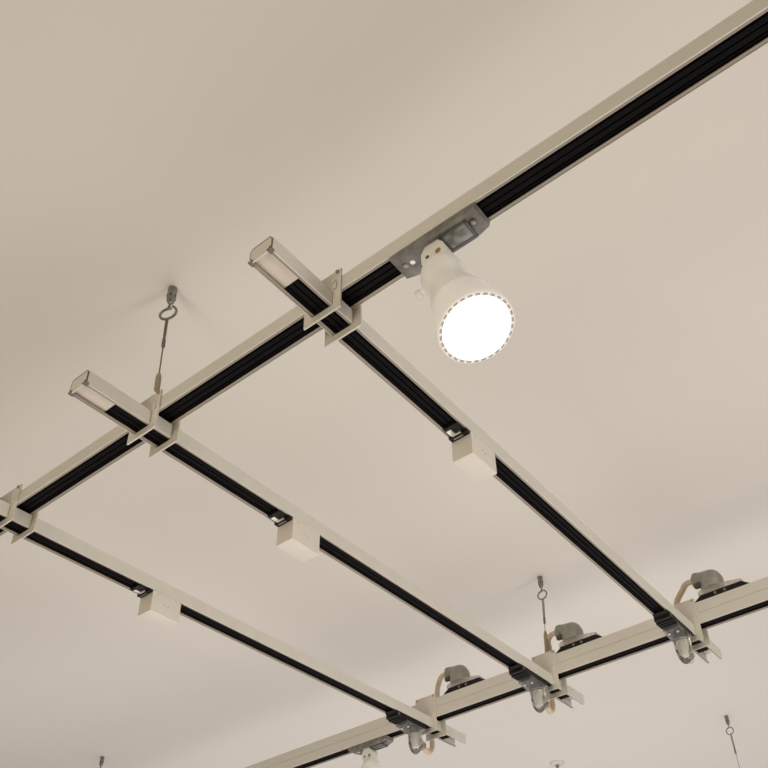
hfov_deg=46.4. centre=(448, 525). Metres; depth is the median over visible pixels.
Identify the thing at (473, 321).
track spotlight
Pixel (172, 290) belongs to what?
ceiling hook
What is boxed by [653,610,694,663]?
connector
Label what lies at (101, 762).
ceiling hook
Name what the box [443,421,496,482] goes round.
adapter
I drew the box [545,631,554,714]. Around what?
power cord
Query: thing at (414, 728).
connector
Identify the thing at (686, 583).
power cord
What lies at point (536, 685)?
connector
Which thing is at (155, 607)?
adapter
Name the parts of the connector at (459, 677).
plate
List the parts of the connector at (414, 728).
plate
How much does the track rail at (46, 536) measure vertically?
0.027 m
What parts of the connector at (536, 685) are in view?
plate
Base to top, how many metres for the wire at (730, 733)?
0.162 m
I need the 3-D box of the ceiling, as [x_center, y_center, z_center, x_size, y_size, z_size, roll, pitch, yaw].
[-0.363,0.793,3.129,10.000,0.120,9.500,-25,-41,27]
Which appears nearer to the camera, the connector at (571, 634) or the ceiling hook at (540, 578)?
the connector at (571, 634)
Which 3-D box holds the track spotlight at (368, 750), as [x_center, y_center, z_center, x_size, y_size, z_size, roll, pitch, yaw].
[-0.183,0.622,2.181,0.141,0.197,0.085,-25,-41,27]
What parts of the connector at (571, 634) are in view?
plate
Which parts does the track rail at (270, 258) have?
edge trim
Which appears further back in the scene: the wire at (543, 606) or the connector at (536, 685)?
the wire at (543, 606)
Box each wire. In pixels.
[154,318,168,392]
[542,599,547,652]
[730,733,739,767]
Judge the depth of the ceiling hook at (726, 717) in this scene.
2.89 m
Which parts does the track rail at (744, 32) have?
plate, cross bracket, plate, plate, cross bracket, plate, plate, cross bracket, plate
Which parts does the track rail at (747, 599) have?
plate, cross bracket, plate, plate, cross bracket, plate, plate, cross bracket, plate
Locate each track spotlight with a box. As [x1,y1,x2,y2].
[348,735,393,767]
[389,202,514,363]
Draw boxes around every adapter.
[130,583,183,628]
[268,509,320,561]
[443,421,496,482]
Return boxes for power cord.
[422,673,444,754]
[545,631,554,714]
[674,579,693,663]
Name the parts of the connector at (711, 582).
plate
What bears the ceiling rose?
attached to the ceiling
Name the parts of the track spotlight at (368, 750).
stem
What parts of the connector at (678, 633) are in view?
plate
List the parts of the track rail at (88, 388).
edge trim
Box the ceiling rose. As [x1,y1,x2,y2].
[550,760,563,767]
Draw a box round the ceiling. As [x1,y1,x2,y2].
[0,0,767,767]
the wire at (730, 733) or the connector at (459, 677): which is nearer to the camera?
the connector at (459, 677)
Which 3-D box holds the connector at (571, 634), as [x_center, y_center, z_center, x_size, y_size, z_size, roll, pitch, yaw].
[0.298,0.246,2.015,0.124,0.079,0.050,-25,-41,27]
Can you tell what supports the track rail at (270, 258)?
attached to the track rail at (744, 32)
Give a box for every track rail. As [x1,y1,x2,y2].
[0,0,767,544]
[0,499,465,746]
[68,370,584,708]
[245,576,767,767]
[248,236,722,663]
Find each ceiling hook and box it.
[99,756,104,767]
[159,285,177,320]
[537,576,546,599]
[724,715,733,734]
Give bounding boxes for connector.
[385,709,427,754]
[443,665,485,694]
[508,664,549,712]
[554,622,602,653]
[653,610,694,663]
[690,569,747,602]
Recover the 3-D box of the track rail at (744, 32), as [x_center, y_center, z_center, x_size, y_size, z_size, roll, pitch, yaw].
[-0.286,-0.207,1.197,2.420,0.071,0.045,-25,-41,27]
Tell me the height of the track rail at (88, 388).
0.027 m
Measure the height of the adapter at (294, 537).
0.048 m
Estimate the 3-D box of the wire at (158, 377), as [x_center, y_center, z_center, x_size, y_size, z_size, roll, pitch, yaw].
[-0.425,-0.256,1.325,0.018,0.167,0.009,-25,-41,27]
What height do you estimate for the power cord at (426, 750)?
0.196 m
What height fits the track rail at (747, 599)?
0.094 m
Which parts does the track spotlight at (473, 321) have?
knob, stem, bulb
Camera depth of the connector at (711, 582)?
1.85 m

